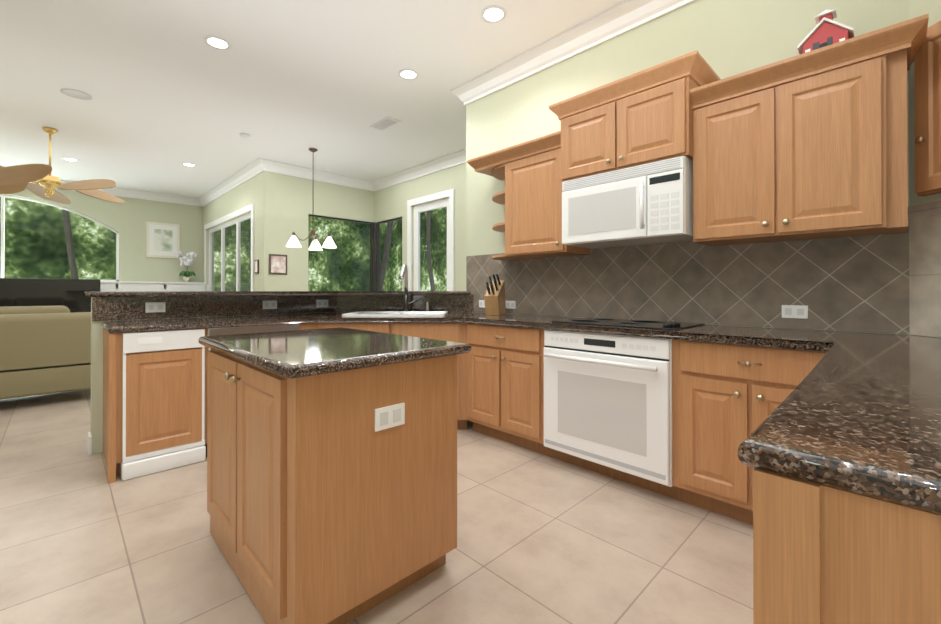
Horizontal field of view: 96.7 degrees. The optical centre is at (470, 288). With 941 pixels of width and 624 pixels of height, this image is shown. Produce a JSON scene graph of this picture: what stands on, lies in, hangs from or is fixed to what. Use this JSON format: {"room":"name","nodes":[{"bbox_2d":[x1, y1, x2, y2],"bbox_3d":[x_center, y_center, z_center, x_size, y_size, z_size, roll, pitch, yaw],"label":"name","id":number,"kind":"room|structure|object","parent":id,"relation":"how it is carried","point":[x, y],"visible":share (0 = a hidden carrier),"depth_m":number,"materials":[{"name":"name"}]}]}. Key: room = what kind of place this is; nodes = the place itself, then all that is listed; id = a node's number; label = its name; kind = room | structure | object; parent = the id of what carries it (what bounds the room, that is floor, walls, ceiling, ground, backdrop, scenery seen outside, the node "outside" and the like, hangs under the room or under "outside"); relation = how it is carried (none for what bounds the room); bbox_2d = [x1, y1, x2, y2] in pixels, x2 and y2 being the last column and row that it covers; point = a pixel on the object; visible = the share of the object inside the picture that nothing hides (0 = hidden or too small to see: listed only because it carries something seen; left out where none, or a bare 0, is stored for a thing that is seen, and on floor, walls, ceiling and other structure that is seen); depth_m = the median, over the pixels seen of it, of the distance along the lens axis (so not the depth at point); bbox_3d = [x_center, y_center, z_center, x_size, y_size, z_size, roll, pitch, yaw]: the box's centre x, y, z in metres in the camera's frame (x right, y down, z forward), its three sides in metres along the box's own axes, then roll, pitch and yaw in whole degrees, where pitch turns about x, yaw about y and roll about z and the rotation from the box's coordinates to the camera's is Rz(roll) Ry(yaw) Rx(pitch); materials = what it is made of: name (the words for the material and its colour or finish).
{"room":"kitchen","nodes":[
{"label":"kitchen","id":0,"kind":"room"},
{"bbox_2d":[3,188,202,281],"bbox_3d":[-7.845,-0.413,7.505,5.500,3.140,0.150,0,0,-44],"label":"wall","id":1,"kind":"structure","parent":0,"point":[129,219],"depth_m":8.52,"materials":[{"name":"green paint"}]},
{"bbox_2d":[38,180,197,205],"bbox_3d":[-7.763,-1.908,7.406,5.230,0.150,0.115,0,0,-44],"label":"crown molding","id":2,"kind":"structure","parent":1,"relation":"attached to","point":[123,192],"depth_m":8.56,"materials":[{"name":"white paint"}]},
{"bbox_2d":[146,222,179,258],"label":"picture frames","id":3,"kind":"object","parent":1,"relation":"attached to","point":[162,240],"depth_m":8.74,"materials":[{"name":"beige paper"}]},
{"bbox_2d":[203,171,274,290],"bbox_3d":[-4.518,-0.412,7.934,0.150,3.140,3.900,0,0,-44],"label":"wall","id":4,"kind":"structure","parent":0,"point":[259,190],"depth_m":6.70,"materials":[{"name":"green paint"}]},
{"bbox_2d":[0,189,453,290],"bbox_3d":[-4.687,-0.418,6.265,6.630,3.140,6.245,0,0,-44],"label":"window frames","id":5,"kind":"structure","parent":4,"relation":"in","point":[448,203],"depth_m":7.26,"materials":[{"name":"white metal"}]},
{"bbox_2d":[198,158,265,206],"bbox_3d":[-4.529,-1.906,7.763,0.115,0.150,3.895,0,0,-44],"label":"crown molding","id":6,"kind":"structure","parent":4,"relation":"attached to","point":[258,165],"depth_m":7.38,"materials":[{"name":"white paint"}]},
{"bbox_2d":[0,0,624,197],"bbox_3d":[-3.156,-2.056,4.091,8.000,0.120,11.900,0,0,-44],"label":"ceiling","id":7,"kind":"structure","parent":0,"point":[166,87],"depth_m":4.01,"materials":[{"name":"white paint"}]},
{"bbox_2d":[0,127,124,203],"bbox_3d":[-5.281,-1.567,5.216,1.570,0.850,1.552,0,0,-44],"label":"ceiling fan","id":8,"kind":"object","parent":7,"relation":"hanging from","point":[17,178],"visible":1,"depth_m":5.14,"materials":[{"name":"brown wood"}]},
{"bbox_2d":[62,157,78,161],"bbox_3d":[-6.073,-1.975,6.350,0.175,0.025,0.191,0,0,-44],"label":"recessed light","id":9,"kind":"object","parent":7,"relation":"in","point":[64,158],"depth_m":6.41,"materials":[{"name":"white"}]},
{"bbox_2d":[60,88,92,99],"bbox_3d":[-3.989,-1.983,4.238,0.236,0.025,0.252,0,0,-44],"label":"ceiling speaker","id":10,"kind":"object","parent":7,"relation":"in","point":[73,93],"depth_m":4.28,"materials":[{"name":"white plastic"}]},
{"bbox_2d":[182,163,195,166],"bbox_3d":[-4.450,-1.974,6.608,0.170,0.025,0.187,0,0,-44],"label":"recessed light","id":11,"kind":"object","parent":7,"relation":"in","point":[186,164],"depth_m":6.67,"materials":[{"name":"white"}]},
{"bbox_2d":[204,36,230,49],"bbox_3d":[-2.032,-1.986,3.358,0.185,0.025,0.194,0,0,-44],"label":"recessed light","id":12,"kind":"object","parent":7,"relation":"in","point":[216,42],"depth_m":3.39,"materials":[{"name":"white"}]},
{"bbox_2d":[240,133,249,137],"bbox_3d":[-2.891,-1.978,5.356,0.117,0.025,0.169,0,0,-44],"label":"smoke detector","id":13,"kind":"object","parent":7,"relation":"in","point":[245,135],"depth_m":5.37,"materials":[{"name":"white plastic"}]},
{"bbox_2d":[286,148,336,250],"bbox_3d":[-2.285,-1.284,5.906,0.610,1.410,0.668,0,0,-44],"label":"pendant chandelier","id":14,"kind":"object","parent":7,"relation":"hanging from","point":[315,244],"visible":1,"depth_m":5.90,"materials":[{"name":"brown"}]},
{"bbox_2d":[370,117,400,130],"bbox_3d":[-1.020,-1.980,4.996,0.192,0.025,0.420,0,0,-44],"label":"air vent","id":15,"kind":"object","parent":7,"relation":"in","point":[387,122],"depth_m":5.02,"materials":[{"name":"white metal"}]},
{"bbox_2d":[398,69,418,79],"bbox_3d":[-0.570,-1.984,3.850,0.190,0.025,0.194,0,0,-44],"label":"recessed light","id":16,"kind":"object","parent":7,"relation":"in","point":[407,74],"depth_m":3.89,"materials":[{"name":"white"}]},
{"bbox_2d":[481,5,506,22],"bbox_3d":[0.167,-1.987,3.012,0.189,0.025,0.189,0,0,-44],"label":"recessed light","id":17,"kind":"object","parent":7,"relation":"in","point":[493,14],"depth_m":3.04,"materials":[{"name":"white"}]},
{"bbox_2d":[275,173,374,290],"bbox_3d":[-2.505,-0.414,7.282,1.770,3.140,0.150,0,0,-44],"label":"wall","id":18,"kind":"structure","parent":0,"point":[293,195],"depth_m":6.91,"materials":[{"name":"green paint"}]},
{"bbox_2d":[269,254,286,274],"label":"picture frames","id":19,"kind":"object","parent":18,"relation":"attached to","point":[277,262],"depth_m":6.62,"materials":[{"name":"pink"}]},
{"bbox_2d":[266,159,369,190],"bbox_3d":[-2.508,-1.909,7.098,1.800,0.150,0.115,0,0,-44],"label":"crown molding","id":20,"kind":"structure","parent":18,"relation":"attached to","point":[271,166],"depth_m":7.01,"materials":[{"name":"white paint"}]},
{"bbox_2d":[0,389,752,623],"bbox_3d":[-3.156,1.204,4.079,8.000,0.120,11.900,0,0,-44],"label":"floor","id":21,"kind":"structure","parent":0,"point":[543,539],"depth_m":1.83,"materials":[{"name":"beige tile"}]},
{"bbox_2d":[0,305,90,399],"bbox_3d":[-4.915,0.658,3.945,2.200,0.969,0.970,0,0,-44],"label":"sofa","id":22,"kind":"object","parent":21,"relation":"on","point":[45,349],"visible":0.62,"depth_m":4.06,"materials":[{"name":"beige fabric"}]},
{"bbox_2d":[0,278,99,312],"bbox_3d":[-7.329,0.490,7.118,1.700,1.329,0.380,0,0,-44],"label":"tv console","id":23,"kind":"object","parent":21,"relation":"on","point":[70,295],"visible":0.25,"depth_m":7.16,"materials":[{"name":"grey"}]},
{"bbox_2d":[100,281,208,291],"bbox_3d":[-7.698,0.505,7.280,5.380,1.299,0.368,0,0,-44],"label":"built-in ledge","id":24,"kind":"object","parent":21,"relation":"on","point":[146,286],"visible":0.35,"depth_m":8.36,"materials":[{"name":"white"}]},
{"bbox_2d":[175,251,196,281],"bbox_3d":[-6.060,-0.471,8.883,0.381,0.663,0.310,0,0,-44],"label":"orchid","id":25,"kind":"object","parent":24,"relation":"on","point":[186,261],"visible":1,"depth_m":8.85,"materials":[{"name":"white plant"}]},
{"bbox_2d":[198,327,470,623],"bbox_3d":[-0.632,0.677,1.801,0.731,0.914,1.070,0,0,-44],"label":"kitchen island","id":26,"kind":"object","parent":21,"relation":"on","point":[331,475],"visible":1,"depth_m":1.43,"materials":[{"name":"brown wood"}]},
{"bbox_2d":[84,13,940,623],"bbox_3d":[-0.091,-0.075,2.585,3.235,2.425,4.775,0,0,-44],"label":"kitchen cabinets","id":27,"kind":"object","parent":21,"relation":"on","point":[814,457],"visible":0.92,"depth_m":2.19,"materials":[{"name":"brown wood"}]},
{"bbox_2d":[484,274,505,314],"bbox_3d":[0.205,0.047,3.646,0.125,0.356,0.251,0,0,26],"label":"knife block","id":28,"kind":"object","parent":27,"relation":"on","point":[494,297],"visible":1,"depth_m":3.61,"materials":[{"name":"brown wood"}]},
{"bbox_2d":[84,291,940,514],"bbox_3d":[-0.091,0.578,2.582,3.235,1.120,4.775,0,0,-44],"label":"countertop","id":29,"kind":"structure","parent":27,"relation":"on","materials":[{"name":"brown stone"}]},
{"bbox_2d":[797,9,854,53],"bbox_3d":[1.789,-1.262,2.105,0.150,0.290,0.210,0,0,-44],"label":"birdhouse","id":30,"kind":"object","parent":27,"relation":"on","point":[827,30],"visible":0.46,"depth_m":2.07,"materials":[{"name":"red wood"}]},
{"bbox_2d":[375,164,462,290],"bbox_3d":[-0.411,-0.417,6.535,0.150,3.140,4.150,0,0,-44],"label":"wall","id":31,"kind":"structure","parent":0,"point":[390,202],"depth_m":6.81,"materials":[{"name":"green paint"}]},
{"bbox_2d":[370,148,465,190],"bbox_3d":[-0.506,-1.911,6.448,0.115,0.150,3.850,0,0,-44],"label":"crown molding","id":32,"kind":"structure","parent":31,"relation":"attached to","point":[459,157],"depth_m":6.73,"materials":[{"name":"white paint"}]},
{"bbox_2d":[463,0,937,337],"bbox_3d":[1.236,-0.430,3.002,0.150,3.140,3.500,0,0,-44],"label":"wall","id":33,"kind":"structure","parent":0,"point":[725,38],"depth_m":2.93,"materials":[{"name":"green paint"}]},
{"bbox_2d":[450,0,695,105],"bbox_3d":[1.059,-1.925,2.998,0.115,0.150,3.495,0,0,-44],"label":"crown molding","id":34,"kind":"structure","parent":33,"relation":"attached to","point":[625,16],"depth_m":3.28,"materials":[{"name":"white"}]},
{"bbox_2d":[466,219,909,334],"bbox_3d":[1.036,-0.054,3.092,0.006,0.553,3.070,0,0,-44],"label":"backsplash","id":35,"kind":"structure","parent":33,"relation":"attached to","point":[856,284],"depth_m":2.56,"materials":[{"name":"tile"}]},
{"bbox_2d":[479,300,484,307],"bbox_3d":[0.124,0.143,4.010,0.008,0.072,0.116,0,0,-44],"label":"outlet","id":36,"kind":"object","parent":35,"relation":"attached to","point":[481,302],"depth_m":4.02,"materials":[{"name":"white plastic"}]},
{"bbox_2d":[506,301,515,308],"bbox_3d":[0.362,0.143,3.767,0.008,0.072,0.116,0,0,-44],"label":"outlet","id":37,"kind":"object","parent":35,"relation":"attached to","point":[509,304],"depth_m":3.76,"materials":[{"name":"white plastic"}]},
{"bbox_2d":[782,305,807,318],"bbox_3d":[1.791,0.127,2.312,0.008,0.072,0.116,0,0,-44],"label":"outlet","id":38,"kind":"object","parent":35,"relation":"attached to","point":[795,311],"depth_m":2.31,"materials":[{"name":"white plastic"}]},
{"bbox_2d":[908,0,940,337],"bbox_3d":[2.099,-0.894,1.698,0.446,2.223,0.447,0,0,-44],"label":"wall","id":39,"kind":"structure","parent":0,"point":[924,215],"depth_m":1.94,"materials":[{"name":"green paint"}]},
{"label":"outside","id":40,"kind":"structure","parent":0,"visible":0},
{"bbox_2d":[62,209,78,278],"bbox_3d":[-9.604,-1.944,8.610,2.496,7.265,1.118,0,0,-29],"label":"trunk","id":41,"kind":"object","parent":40,"point":[71,253],"depth_m":9.07,"materials":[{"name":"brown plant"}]},
{"bbox_2d":[0,197,446,290],"bbox_3d":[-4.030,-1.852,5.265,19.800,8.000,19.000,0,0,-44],"label":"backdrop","id":42,"kind":"structure","parent":40,"point":[98,250],"depth_m":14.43,"materials":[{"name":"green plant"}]}
]}

